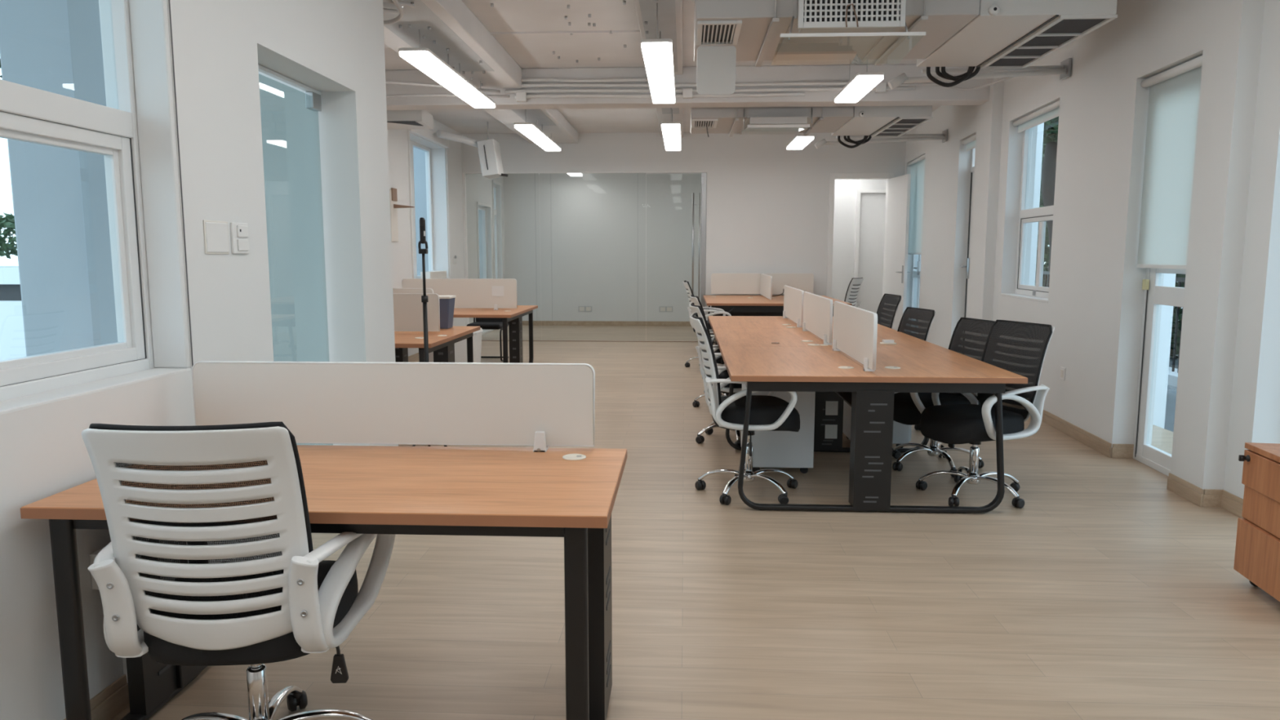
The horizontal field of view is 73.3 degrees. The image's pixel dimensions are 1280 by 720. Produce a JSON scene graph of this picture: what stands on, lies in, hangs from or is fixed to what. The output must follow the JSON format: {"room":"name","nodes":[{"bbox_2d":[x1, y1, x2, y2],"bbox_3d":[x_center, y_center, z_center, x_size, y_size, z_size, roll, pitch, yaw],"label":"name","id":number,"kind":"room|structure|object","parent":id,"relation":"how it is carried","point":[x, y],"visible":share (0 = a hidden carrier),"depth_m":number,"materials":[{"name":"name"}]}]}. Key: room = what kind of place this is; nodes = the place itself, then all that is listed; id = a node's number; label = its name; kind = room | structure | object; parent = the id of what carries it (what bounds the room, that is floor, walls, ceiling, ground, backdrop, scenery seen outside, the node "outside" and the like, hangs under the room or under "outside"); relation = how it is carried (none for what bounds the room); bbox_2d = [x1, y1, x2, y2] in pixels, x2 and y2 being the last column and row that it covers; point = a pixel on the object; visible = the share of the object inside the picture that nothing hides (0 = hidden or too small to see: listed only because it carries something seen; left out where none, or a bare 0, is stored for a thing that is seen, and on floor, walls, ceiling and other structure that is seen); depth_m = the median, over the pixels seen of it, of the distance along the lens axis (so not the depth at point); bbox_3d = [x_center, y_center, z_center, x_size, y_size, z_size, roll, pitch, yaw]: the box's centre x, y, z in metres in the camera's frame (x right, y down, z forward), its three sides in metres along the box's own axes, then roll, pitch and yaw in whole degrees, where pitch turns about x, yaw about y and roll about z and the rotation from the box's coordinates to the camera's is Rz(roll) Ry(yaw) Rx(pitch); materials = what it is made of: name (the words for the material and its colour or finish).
{"room":"open-plan office","nodes":[
{"label":"open-plan office","id":0,"kind":"room"},
{"bbox_2d":[0,0,398,719],"bbox_3d":[-1.804,-0.379,1.106,0.220,3.300,8.100,0,7,3],"label":"wall","id":1,"kind":"structure","parent":0,"point":[334,48],"depth_m":3.27,"materials":[{"name":"white paint"}]},
{"bbox_2d":[0,0,191,414],"bbox_3d":[-1.765,-0.783,1.786,0.213,1.965,2.350,0,7,3],"label":"window","id":2,"kind":"structure","parent":1,"relation":"in","point":[135,132],"depth_m":2.91,"materials":[{"name":"white metal"}]},
{"bbox_2d":[63,674,129,719],"bbox_3d":[-1.687,1.210,1.296,0.014,0.100,8.100,0,7,3],"label":"baseboard","id":3,"kind":"structure","parent":1,"relation":"attached to","point":[113,700],"depth_m":2.62,"materials":[{"name":"brown wood"}]},
{"bbox_2d":[168,0,193,367],"bbox_3d":[-1.594,-0.611,2.988,0.002,3.300,0.004,0,7,3],"label":"trim","id":4,"kind":"structure","parent":1,"relation":"attached to","point":[169,0],"depth_m":2.98,"materials":[{"name":"white paint"}]},
{"bbox_2d":[203,219,229,253],"bbox_3d":[-1.581,-0.458,3.214,0.008,0.124,0.165,0,7,3],"label":"switch plate","id":5,"kind":"object","parent":1,"relation":"attached to","point":[215,233],"visible":1,"depth_m":3.20,"materials":[{"name":"white plastic"}]},
{"bbox_2d":[230,222,248,253],"bbox_3d":[-1.568,-0.478,3.377,0.018,0.120,0.120,0,7,3],"label":"light switch","id":6,"kind":"object","parent":1,"relation":"attached to","point":[239,231],"visible":1,"depth_m":3.36,"materials":[{"name":"white plastic"}]},
{"bbox_2d":[257,64,321,111],"bbox_3d":[-1.737,-0.238,4.187,0.044,2.257,1.060,0,7,3],"label":"door","id":7,"kind":"structure","parent":1,"relation":"in","point":[313,97],"depth_m":4.44,"materials":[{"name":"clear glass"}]},
{"bbox_2d":[258,71,330,445],"bbox_3d":[-2.646,-0.875,5.125,1.880,3.300,0.100,0,7,3],"label":"wall","id":8,"kind":"structure","parent":0,"point":[289,129],"depth_m":5.05,"materials":[{"name":"clear glass"}]},
{"bbox_2d":[387,118,505,355],"bbox_3d":[-3.125,-1.615,11.137,0.300,3.300,11.950,0,7,3],"label":"wall","id":9,"kind":"structure","parent":0,"point":[478,188],"depth_m":12.93,"materials":[{"name":"white paint"}]},
{"bbox_2d":[389,187,414,241],"bbox_3d":[-2.922,-1.762,10.445,0.312,0.640,0.225,3,8,25],"label":"wall bracket","id":10,"kind":"object","parent":9,"relation":"attached to","point":[393,192],"visible":0.87,"depth_m":10.45,"materials":[{"name":"white metal"}]},
{"bbox_2d":[386,110,433,129],"bbox_3d":[-2.687,-2.745,9.784,0.599,0.166,0.610,0,7,3],"label":"air conditioner","id":11,"kind":"object","parent":9,"relation":"attached to","point":[396,119],"visible":0.62,"depth_m":9.51,"materials":[{"name":"white plastic"}]},
{"bbox_2d":[407,128,450,278],"bbox_3d":[-3.047,-1.629,12.064,0.340,3.100,1.800,0,7,3],"label":"window","id":12,"kind":"structure","parent":9,"relation":"in","point":[427,134],"depth_m":12.29,"materials":[{"name":"white metal"}]},
{"bbox_2d":[436,121,507,178],"bbox_3d":[-2.329,-3.013,12.213,0.461,0.788,1.072,5,9,34],"label":"speaker","id":13,"kind":"object","parent":9,"relation":"attached to","point":[489,151],"depth_m":12.27,"materials":[{"name":"white plastic"}]},
{"bbox_2d":[476,201,493,335],"bbox_3d":[-2.846,-1.621,15.309,0.210,2.290,1.030,0,7,3],"label":"door","id":14,"kind":"structure","parent":9,"relation":"in","point":[481,211],"depth_m":15.66,"materials":[{"name":"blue glass"}]},
{"bbox_2d":[492,180,502,278],"bbox_3d":[-2.791,-1.987,16.355,0.210,2.760,0.700,0,7,3],"label":"window","id":15,"kind":"structure","parent":9,"relation":"in","point":[494,186],"depth_m":16.52,"materials":[{"name":"white metal"}]},
{"bbox_2d":[502,173,706,321],"bbox_3d":[1.050,-2.315,16.811,7.450,3.300,0.100,0,7,3],"label":"wall","id":16,"kind":"structure","parent":0,"point":[617,238],"depth_m":16.86,"materials":[{"name":"white paint"}]},
{"bbox_2d":[522,320,691,325],"bbox_3d":[-0.601,-0.725,17.036,4.150,0.090,0.014,0,7,3],"label":"baseboard","id":17,"kind":"structure","parent":16,"relation":"attached to","point":[524,322],"depth_m":17.03,"materials":[{"name":"brown wood"}]},
{"bbox_2d":[384,0,941,133],"bbox_3d":[0.360,-2.799,6.699,7.800,0.165,20.400,0,7,3],"label":"ceiling","id":18,"kind":"structure","parent":0,"point":[531,51],"depth_m":7.94,"materials":[{"name":"paint"}]},
{"bbox_2d":[383,0,578,143],"bbox_3d":[-1.576,-2.945,9.253,0.770,0.200,8.700,0,7,3],"label":"ceiling beam","id":19,"kind":"structure","parent":18,"relation":"attached to","point":[507,73],"depth_m":7.85,"materials":[{"name":"paint"}]},
{"bbox_2d":[398,29,466,85],"bbox_3d":[-1.653,-2.442,6.930,0.225,0.230,1.165,0,7,3],"label":"lamp","id":20,"kind":"object","parent":19,"relation":"hanging from","point":[424,60],"visible":1,"depth_m":6.75,"materials":[{"name":"white plastic"}]},
{"bbox_2d":[399,50,466,85],"bbox_3d":[-1.653,-2.343,6.943,0.217,0.031,1.157,0,7,3],"label":"diffuser","id":21,"kind":"object","parent":20,"relation":"attached to","point":[428,62],"depth_m":6.81,"materials":[{"name":"white plastic"}]},
{"bbox_2d":[382,0,493,71],"bbox_3d":[-1.657,-2.537,6.735,0.470,0.010,2.600,0,7,3],"label":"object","id":22,"kind":"structure","parent":19,"relation":"attached to","point":[420,17],"depth_m":6.72,"materials":[{"name":"grey paint"}]},
{"bbox_2d":[443,63,495,107],"bbox_3d":[-1.593,-2.585,8.090,0.225,0.230,1.165,0,7,3],"label":"lamp","id":23,"kind":"object","parent":19,"relation":"hanging from","point":[469,93],"visible":0.77,"depth_m":8.02,"materials":[{"name":"white plastic"}]},
{"bbox_2d":[443,82,495,107],"bbox_3d":[-1.593,-2.486,8.102,0.217,0.031,1.157,0,7,3],"label":"diffuser","id":24,"kind":"object","parent":23,"relation":"attached to","point":[469,93],"depth_m":8.04,"materials":[{"name":"white plastic"}]},
{"bbox_2d":[514,122,547,140],"bbox_3d":[-1.329,-2.890,10.561,0.225,0.230,1.165,0,7,3],"label":"lamp","id":25,"kind":"object","parent":19,"relation":"hanging from","point":[530,130],"visible":1,"depth_m":10.36,"materials":[{"name":"white plastic"}]},
{"bbox_2d":[511,109,555,125],"bbox_3d":[-1.369,-3.046,10.541,0.350,0.010,2.300,0,7,3],"label":"trim","id":26,"kind":"structure","parent":19,"relation":"attached to","point":[536,117],"depth_m":10.95,"materials":[{"name":"grey paint"}]},
{"bbox_2d":[532,133,560,151],"bbox_3d":[-1.268,-3.033,11.726,0.225,0.230,1.165,0,7,3],"label":"lamp","id":27,"kind":"object","parent":19,"relation":"hanging from","point":[549,144],"visible":0.75,"depth_m":11.69,"materials":[{"name":"white plastic"}]},
{"bbox_2d":[532,138,560,151],"bbox_3d":[-1.268,-2.934,11.738,0.217,0.031,1.157,0,7,3],"label":"diffuser","id":28,"kind":"object","parent":27,"relation":"attached to","point":[549,144],"depth_m":11.69,"materials":[{"name":"white plastic"}]},
{"bbox_2d":[633,0,683,137],"bbox_3d":[0.073,-2.498,5.136,0.350,0.080,16.800,0,7,3],"label":"ceiling beam","id":29,"kind":"structure","parent":18,"relation":"attached to","point":[661,117],"depth_m":7.55,"materials":[{"name":"paint"}]},
{"bbox_2d":[640,3,674,79],"bbox_3d":[0.146,-2.470,6.662,0.225,0.350,1.165,0,7,3],"label":"lamp","id":30,"kind":"object","parent":29,"relation":"hanging from","point":[658,55],"visible":1,"depth_m":6.45,"materials":[{"name":"white plastic"}]},
{"bbox_2d":[641,42,673,79],"bbox_3d":[0.146,-2.311,6.682,0.217,0.031,1.157,0,7,3],"label":"diffuser","id":31,"kind":"object","parent":30,"relation":"attached to","point":[658,57],"depth_m":6.53,"materials":[{"name":"white plastic"}]},
{"bbox_2d":[639,0,677,71],"bbox_3d":[0.174,-2.712,7.173,0.260,0.010,2.900,0,7,3],"label":"trim","id":32,"kind":"structure","parent":29,"relation":"attached to","point":[666,8],"depth_m":6.70,"materials":[{"name":"grey paint"}]},
{"bbox_2d":[648,75,675,103],"bbox_3d":[0.206,-2.612,7.822,0.225,0.350,1.165,0,7,3],"label":"lamp","id":33,"kind":"object","parent":29,"relation":"hanging from","point":[662,91],"visible":0.66,"depth_m":7.77,"materials":[{"name":"white plastic"}]},
{"bbox_2d":[661,109,680,139],"bbox_3d":[0.385,-2.942,10.496,0.225,0.350,1.165,0,7,3],"label":"lamp","id":34,"kind":"object","parent":29,"relation":"hanging from","point":[670,130],"visible":1,"depth_m":10.29,"materials":[{"name":"white plastic"}]},
{"bbox_2d":[385,64,991,110],"bbox_3d":[0.349,-2.823,8.916,6.850,0.360,0.300,0,7,3],"label":"cross beam","id":35,"kind":"structure","parent":18,"relation":"attached to","point":[922,95],"depth_m":8.78,"materials":[{"name":"paint"}]},
{"bbox_2d":[521,77,648,82],"bbox_3d":[-0.609,-2.857,8.780,1.750,0.050,0.036,0,7,3],"label":"conduit","id":36,"kind":"object","parent":35,"relation":"attached to","point":[643,79],"visible":0.7,"depth_m":8.77,"materials":[{"name":"white metal"}]},
{"bbox_2d":[515,92,804,98],"bbox_3d":[0.190,-2.694,8.758,2.950,0.050,0.036,0,7,3],"label":"conduit","id":37,"kind":"object","parent":35,"relation":"attached to","point":[788,94],"visible":0.94,"depth_m":8.75,"materials":[{"name":"white metal"}]},
{"bbox_2d":[521,81,848,87],"bbox_3d":[0.464,-2.796,8.732,3.801,0.050,0.036,0,7,3],"label":"conduit","id":38,"kind":"object","parent":35,"relation":"attached to","point":[802,83],"visible":0.72,"depth_m":8.74,"materials":[{"name":"white metal"}]},
{"bbox_2d":[505,86,915,93],"bbox_3d":[0.689,-2.740,8.727,4.151,0.050,0.036,0,7,3],"label":"conduit","id":39,"kind":"object","parent":35,"relation":"attached to","point":[804,89],"visible":0.79,"depth_m":8.72,"materials":[{"name":"white metal"}]},
{"bbox_2d":[690,106,853,137],"bbox_3d":[1.445,-2.872,9.786,1.730,0.475,1.290,0,7,3],"label":"air duct","id":40,"kind":"object","parent":18,"relation":"hanging from","point":[827,119],"visible":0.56,"depth_m":9.24,"materials":[{"name":"beige metal"}]},
{"bbox_2d":[741,107,812,134],"bbox_3d":[1.492,-2.620,9.557,0.732,0.220,0.942,0,7,3],"label":"supply register","id":41,"kind":"object","parent":40,"relation":"attached to","point":[757,125],"visible":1,"depth_m":9.13,"materials":[{"name":"white metal"}]},
{"bbox_2d":[693,0,979,66],"bbox_3d":[1.242,-2.390,5.871,1.730,0.475,1.290,0,7,3],"label":"air duct","id":42,"kind":"object","parent":18,"relation":"hanging from","point":[763,21],"visible":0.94,"depth_m":5.69,"materials":[{"name":"beige metal"}]},
{"bbox_2d":[696,20,742,94],"bbox_3d":[0.515,-1.993,5.709,0.280,0.342,0.618,0,7,3],"label":"ceiling register","id":43,"kind":"object","parent":42,"relation":"attached to","point":[715,64],"visible":1,"depth_m":5.93,"materials":[{"name":"white metal"}]},
{"bbox_2d":[770,0,925,64],"bbox_3d":[1.275,-2.077,5.383,0.850,0.306,0.630,0,7,3],"label":"supply register","id":44,"kind":"object","parent":42,"relation":"attached to","point":[834,18],"visible":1,"depth_m":5.12,"materials":[{"name":"white plastic"}]},
{"bbox_2d":[834,59,884,102],"bbox_3d":[1.972,-2.647,7.776,0.225,0.430,1.165,0,7,3],"label":"lamp","id":45,"kind":"object","parent":18,"relation":"hanging from","point":[861,83],"visible":0.97,"depth_m":7.62,"materials":[{"name":"white plastic"}]},
{"bbox_2d":[835,75,883,102],"bbox_3d":[1.972,-2.449,7.801,0.217,0.031,1.157,0,7,3],"label":"diffuser","id":46,"kind":"object","parent":45,"relation":"attached to","point":[860,85],"depth_m":7.65,"materials":[{"name":"white plastic"}]},
{"bbox_2d":[831,105,933,148],"bbox_3d":[2.743,-2.822,9.915,0.830,0.566,1.603,0,7,3],"label":"air conditioner","id":47,"kind":"object","parent":18,"relation":"hanging from","point":[871,122],"visible":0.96,"depth_m":9.49,"materials":[{"name":"grey metal"}]},
{"bbox_2d":[916,0,1117,87],"bbox_3d":[2.540,-2.340,6.000,0.830,0.566,1.603,0,7,3],"label":"air conditioner","id":48,"kind":"object","parent":18,"relation":"hanging from","point":[1005,33],"visible":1,"depth_m":5.68,"materials":[{"name":"grey metal"}]},
{"bbox_2d":[461,132,906,319],"bbox_3d":[0.714,-1.932,13.708,7.100,3.300,0.120,0,7,3],"label":"wall","id":49,"kind":"structure","parent":0,"point":[767,202],"depth_m":13.53,"materials":[{"name":"white paint"}]},
{"bbox_2d":[462,171,706,325],"bbox_3d":[-0.888,-1.648,13.806,3.885,2.688,0.060,0,7,3],"label":"door frame","id":50,"kind":"structure","parent":49,"relation":"in","point":[464,173],"depth_m":13.72,"materials":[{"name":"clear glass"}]},
{"bbox_2d":[691,172,706,314],"bbox_3d":[0.574,-1.621,13.712,0.945,2.680,0.163,0,7,3],"label":"door","id":51,"kind":"structure","parent":50,"relation":"attached to","point":[704,174],"depth_m":13.62,"materials":[{"name":"clear glass"}]},
{"bbox_2d":[826,173,911,330],"bbox_3d":[3.480,-1.545,13.181,1.085,2.660,0.995,0,7,3],"label":"door","id":52,"kind":"structure","parent":49,"relation":"in","point":[897,188],"depth_m":13.14,"materials":[{"name":"metal"}]},
{"bbox_2d":[111,324,1279,719],"bbox_3d":[0.360,0.603,7.118,7.800,0.120,20.400,0,7,3],"label":"floor","id":53,"kind":"structure","parent":0,"point":[1111,593],"depth_m":3.50,"materials":[{"name":"brown wood"}]},
{"bbox_2d":[81,421,395,719],"bbox_3d":[-1.066,0.616,2.311,0.686,1.028,0.686,0,7,3],"label":"office chair","id":54,"kind":"object","parent":53,"relation":"on","point":[211,553],"visible":0.98,"depth_m":2.06,"materials":[{"name":"white plastic"}]},
{"bbox_2d":[20,360,626,719],"bbox_3d":[-0.823,0.570,2.585,1.522,1.045,0.752,0,7,3],"label":"office desk","id":55,"kind":"object","parent":53,"relation":"on","point":[540,491],"visible":0.67,"depth_m":2.62,"materials":[{"name":"laminate"}]},
{"bbox_2d":[412,217,447,446],"bbox_3d":[-1.262,-0.050,5.251,0.412,1.617,0.420,0,7,3],"label":"tripod","id":56,"kind":"object","parent":53,"relation":"on","point":[424,300],"visible":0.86,"depth_m":5.17,"materials":[{"name":"black metal"}]},
{"bbox_2d":[392,288,479,362],"bbox_3d":[-2.277,-0.014,7.093,1.586,1.099,1.532,0,7,3],"label":"desk","id":57,"kind":"object","parent":53,"relation":"on","point":[407,304],"visible":0.35,"depth_m":7.01,"materials":[{"name":"laminate"}]},
{"bbox_2d":[439,295,456,328],"bbox_3d":[-1.774,-0.422,7.556,0.274,0.284,0.214,0,7,3],"label":"waste bin","id":58,"kind":"object","parent":57,"relation":"on","point":[446,303],"visible":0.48,"depth_m":7.48,"materials":[{"name":"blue plastic"}]},
{"bbox_2d":[395,278,537,363],"bbox_3d":[-2.126,-0.400,10.150,1.571,1.117,1.702,0,7,3],"label":"desk","id":59,"kind":"object","parent":53,"relation":"on","point":[475,297],"visible":0.57,"depth_m":10.04,"materials":[{"name":"laminate"}]},
{"bbox_2d":[454,328,483,362],"bbox_3d":[-1.777,0.012,8.720,0.326,0.659,0.286,0,7,3],"label":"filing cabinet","id":60,"kind":"object","parent":53,"relation":"on","point":[460,347],"visible":0.31,"depth_m":8.59,"materials":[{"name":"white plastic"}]},
{"bbox_2d":[466,317,509,361],"bbox_3d":[-2.033,-0.532,11.473,0.487,1.068,0.572,0,7,3],"label":"chair","id":61,"kind":"object","parent":53,"relation":"on","point":[485,323],"visible":0.37,"depth_m":11.30,"materials":[{"name":"black metal"}]},
{"bbox_2d":[682,280,731,367],"bbox_3d":[0.849,-0.444,10.709,0.639,1.078,0.687,0,7,3],"label":"office chair","id":62,"kind":"object","parent":53,"relation":"on","point":[686,285],"visible":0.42,"depth_m":10.52,"materials":[{"name":"white plastic"}]},
{"bbox_2d":[688,302,742,445],"bbox_3d":[0.692,0.099,6.465,0.640,1.038,0.686,-1,7,-7],"label":"office chair","id":63,"kind":"object","parent":53,"relation":"on","point":[723,374],"visible":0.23,"depth_m":6.29,"materials":[{"name":"white plastic"}]},
{"bbox_2d":[689,312,799,505],"bbox_3d":[0.622,0.265,5.044,0.662,1.057,0.678,0,7,0],"label":"office chair","id":64,"kind":"object","parent":53,"relation":"on","point":[769,412],"visible":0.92,"depth_m":4.84,"materials":[{"name":"white plastic"}]},
{"bbox_2d":[702,273,852,343],"bbox_3d":[1.896,-0.685,12.514,1.902,1.104,2.272,0,7,3],"label":"desk","id":65,"kind":"object","parent":53,"relation":"on","point":[766,285],"visible":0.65,"depth_m":13.48,"materials":[{"name":"laminate"}]},
{"bbox_2d":[741,383,815,473],"bbox_3d":[0.908,0.422,5.740,0.428,0.574,0.530,0,7,3],"label":"drawer pedestal","id":66,"kind":"object","parent":53,"relation":"on","point":[771,449],"visible":0.36,"depth_m":5.49,"materials":[{"name":"white metal"}]},
{"bbox_2d":[708,285,1027,513],"bbox_3d":[1.387,0.022,6.861,1.562,1.084,4.541,0,7,3],"label":"desk","id":67,"kind":"object","parent":53,"relation":"on","point":[840,357],"visible":0.95,"depth_m":4.81,"materials":[{"name":"laminate"}]},
{"bbox_2d":[842,392,911,448],"bbox_3d":[1.756,0.342,6.388,0.418,0.574,0.440,0,7,3],"label":"drawer pedestal","id":68,"kind":"object","parent":53,"relation":"on","point":[901,432],"visible":0.18,"depth_m":6.19,"materials":[{"name":"white metal"}]},
{"bbox_2d":[876,293,902,328],"bbox_3d":[2.182,-0.131,8.416,0.640,1.018,0.686,-1,7,-8],"label":"office chair","id":69,"kind":"object","parent":53,"relation":"on","point":[889,304],"visible":0.23,"depth_m":8.39,"materials":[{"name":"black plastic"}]},
{"bbox_2d":[897,306,936,430],"bbox_3d":[2.006,0.063,7.044,0.663,0.968,0.686,-2,7,-18],"label":"office chair","id":70,"kind":"object","parent":53,"relation":"on","point":[916,322],"visible":0.25,"depth_m":7.03,"materials":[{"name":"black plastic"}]},
{"bbox_2d":[892,317,995,477],"bbox_3d":[1.981,0.227,5.676,0.674,0.978,0.687,-1,7,-6],"label":"office chair","id":71,"kind":"object","parent":53,"relation":"on","point":[970,335],"visible":0.39,"depth_m":5.68,"materials":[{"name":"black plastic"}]},
{"bbox_2d":[910,320,1054,508],"bbox_3d":[1.989,0.292,5.002,0.664,1.013,0.711,-2,7,-19],"label":"office chair","id":72,"kind":"object","parent":53,"relation":"on","point":[1020,348],"visible":0.85,"depth_m":4.93,"materials":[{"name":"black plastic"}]},
{"bbox_2d":[1233,442,1279,601],"bbox_3d":[2.719,0.691,3.407,0.466,0.612,0.530,1,7,10],"label":"drawer pedestal","id":73,"kind":"object","parent":53,"relation":"on","point":[1257,548],"visible":1,"depth_m":3.53,"materials":[{"name":"laminate"}]},
{"bbox_2d":[831,178,886,313],"bbox_3d":[2.907,-2.089,14.977,2.850,3.300,0.100,0,7,3],"label":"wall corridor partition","id":74,"kind":"structure","parent":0,"point":[873,205],"depth_m":14.88,"materials":[{"name":"white paint"}]},
{"bbox_2d":[853,189,885,306],"bbox_3d":[4.004,-1.681,14.940,0.570,2.500,0.200,0,7,3],"label":"doorway","id":75,"kind":"structure","parent":74,"relation":"in","point":[858,191],"depth_m":14.79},
{"bbox_2d":[904,0,1265,489],"bbox_3d":[3.764,-1.359,9.051,0.260,3.300,8.970,1,7,6],"label":"wall","id":76,"kind":"structure","parent":0,"point":[1094,307],"depth_m":5.97,"materials":[{"name":"white paint"}]},
{"bbox_2d":[814,129,947,148],"bbox_3d":[3.009,-2.763,10.798,1.625,0.219,0.150,0,7,3],"label":"drain pipe","id":77,"kind":"object","parent":76,"relation":"attached to","point":[943,136],"visible":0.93,"depth_m":10.77,"materials":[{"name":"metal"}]},
{"bbox_2d":[911,254,920,307],"bbox_3d":[4.152,-1.559,12.719,0.147,2.800,1.260,1,7,6],"label":"door","id":78,"kind":"structure","parent":76,"relation":"in","point":[916,273],"depth_m":13.29,"materials":[{"name":"white metal"}]},
{"bbox_2d":[906,154,924,254],"bbox_3d":[4.059,-2.255,12.643,0.060,1.397,1.240,1,7,6],"label":"roller blind","id":79,"kind":"object","parent":76,"relation":"attached to","point":[917,165],"visible":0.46,"depth_m":12.71,"materials":[{"name":"white fabric"}]},
{"bbox_2d":[960,147,975,317],"bbox_3d":[3.859,-1.181,9.902,0.168,2.740,0.752,0,7,3],"label":"door","id":80,"kind":"structure","parent":76,"relation":"in","point":[973,151],"depth_m":10.16,"materials":[{"name":"white metal"}]},
{"bbox_2d":[888,57,1071,89],"bbox_3d":[2.697,-2.281,6.888,1.408,0.219,0.150,0,7,3],"label":"drain pipe","id":81,"kind":"object","parent":76,"relation":"attached to","point":[1064,69],"visible":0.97,"depth_m":6.86,"materials":[{"name":"metal"}]},
{"bbox_2d":[967,71,1004,320],"bbox_3d":[3.571,-1.344,8.932,0.100,3.300,0.550,1,7,6],"label":"trim column","id":82,"kind":"structure","parent":76,"relation":"attached to","point":[989,114],"depth_m":8.74,"materials":[{"name":"white paint"}]},
{"bbox_2d":[1000,127,1053,302],"bbox_3d":[3.595,-1.389,7.749,0.204,1.680,1.290,1,7,6],"label":"window","id":83,"kind":"structure","parent":76,"relation":"in","point":[1039,293],"depth_m":8.25,"materials":[{"name":"white metal"}]},
{"bbox_2d":[1012,100,1059,133],"bbox_3d":[3.550,-2.165,7.658,0.058,0.117,1.270,1,7,6],"label":"roller blind","id":84,"kind":"object","parent":76,"relation":"attached to","point":[1051,111],"visible":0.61,"depth_m":7.68,"materials":[{"name":"white fabric"}]},
{"bbox_2d":[1041,409,1244,518],"bbox_3d":[3.601,0.329,8.438,0.136,0.100,7.765,1,7,6],"label":"baseboard","id":85,"kind":"structure","parent":76,"relation":"attached to","point":[1184,489],"depth_m":5.05,"materials":[{"name":"brown wood"}]},
{"bbox_2d":[1133,267,1186,476],"bbox_3d":[3.397,-0.538,5.423,0.085,2.560,0.810,1,7,6],"label":"door","id":86,"kind":"structure","parent":76,"relation":"in","point":[1155,295],"depth_m":5.77,"materials":[{"name":"white metal"}]},
{"bbox_2d":[1136,55,1202,269],"bbox_3d":[3.292,-1.188,5.354,0.060,1.232,0.790,1,7,6],"label":"roller blind","id":87,"kind":"object","parent":76,"relation":"attached to","point":[1174,92],"visible":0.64,"depth_m":5.39,"materials":[{"name":"white fabric"}]},
{"bbox_2d":[1223,0,1279,498],"bbox_3d":[2.975,-0.334,0.736,0.250,3.300,7.860,1,7,6],"label":"wall","id":88,"kind":"structure","parent":0,"point":[1255,407],"depth_m":4.52,"materials":[{"name":"white paint"}]},
{"label":"outside","id":89,"kind":"structure","parent":0,"visible":0},
{"bbox_2d":[1164,307,1182,431],"bbox_3d":[10.436,-0.287,15.565,12.750,0.180,48.000,0,7,3],"label":"building","id":90,"kind":"structure","parent":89,"point":[1171,390],"depth_m":8.80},
{"bbox_2d":[1028,122,1044,285],"bbox_3d":[4.684,-1.665,10.801,0.430,3.720,0.500,0,7,3],"label":"pillar","id":91,"kind":"structure","parent":90,"relation":"on","point":[1041,126],"depth_m":10.50,"materials":[{"name":"white paint"}]},
{"bbox_2d":[1035,143,1049,286],"bbox_3d":[9.147,-3.035,18.106,2.831,4.883,3.446,3,8,25],"label":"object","id":92,"kind":"object","parent":90,"relation":"on","point":[1046,251],"visible":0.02,"depth_m":17.55,"materials":[{"name":"green plant"}]},
{"bbox_2d":[1041,116,1058,287],"bbox_3d":[7.620,-3.085,15.266,1.995,5.475,2.036,0,7,3],"label":"tree","id":93,"kind":"object","parent":90,"relation":"on","point":[1050,131],"visible":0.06,"depth_m":15.23,"materials":[{"name":"green plant"}]},
{"bbox_2d":[1035,271,1185,386],"bbox_3d":[6.592,-0.727,13.289,0.400,1.250,13.200,0,7,3],"label":"fence","id":94,"kind":"object","parent":90,"relation":"on","point":[1173,372],"visible":0.02,"depth_m":10.30,"materials":[{"name":"black metal"}]},
{"bbox_2d":[1152,273,1176,428],"bbox_3d":[4.155,-1.218,7.176,0.450,3.720,0.450,0,7,3],"label":"pillar","id":95,"kind":"structure","parent":90,"relation":"on","point":[1169,280],"depth_m":7.09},
{"bbox_2d":[1169,273,1185,357],"bbox_3d":[8.288,-1.761,12.754,2.190,3.881,3.357,0,7,3],"label":"hedge","id":96,"kind":"object","parent":90,"relation":"on","point":[1177,275],"visible":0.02,"depth_m":12.45,"materials":[{"name":"green plant"}]},
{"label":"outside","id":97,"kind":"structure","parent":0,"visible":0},
{"bbox_3d":[-11.053,1.742,-0.735,18.020,0.180,12.980,0,7,3],"label":"ground","id":98,"kind":"structure","parent":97,"visible":0},
{"bbox_2d":[0,0,93,356],"bbox_3d":[-2.029,-1.028,3.268,0.440,4.340,0.480,0,7,3],"label":"exterior wall","id":99,"kind":"structure","parent":98,"relation":"on","point":[35,50],"depth_m":3.09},
{"bbox_2d":[66,0,117,346],"bbox_3d":[-1.898,-0.996,3.004,0.150,4.340,0.033,0,7,3],"label":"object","id":100,"kind":"object","parent":99,"relation":"attached to","point":[84,20],"visible":0.33,"depth_m":3.04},
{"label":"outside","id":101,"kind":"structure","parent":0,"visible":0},
{"bbox_3d":[-10.761,-1.196,23.102,16.130,0.180,35.020,0,7,3],"label":"ground","id":102,"kind":"structure","parent":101,"visible":0},
{"bbox_2d":[0,266,26,360],"bbox_3d":[-7.158,-0.108,7.653,4.920,1.440,0.740,0,7,3],"label":"planter","id":103,"kind":"object","parent":102,"relation":"on","point":[12,340],"visible":0.02,"depth_m":7.21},
{"bbox_2d":[0,212,17,258],"bbox_3d":[-6.826,-1.080,7.488,4.750,0.503,0.670,0,7,3],"label":"hedge","id":104,"kind":"object","parent":103,"relation":"on","point":[8,221],"visible":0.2,"depth_m":7.29,"materials":[{"name":"green plant"}]},
{"bbox_2d":[413,146,428,275],"bbox_3d":[-5.996,-2.729,13.797,5.580,5.140,0.200,0,7,3],"label":"wall","id":105,"kind":"structure","parent":102,"relation":"on","point":[419,156],"depth_m":13.59,"materials":[{"name":"paint"}]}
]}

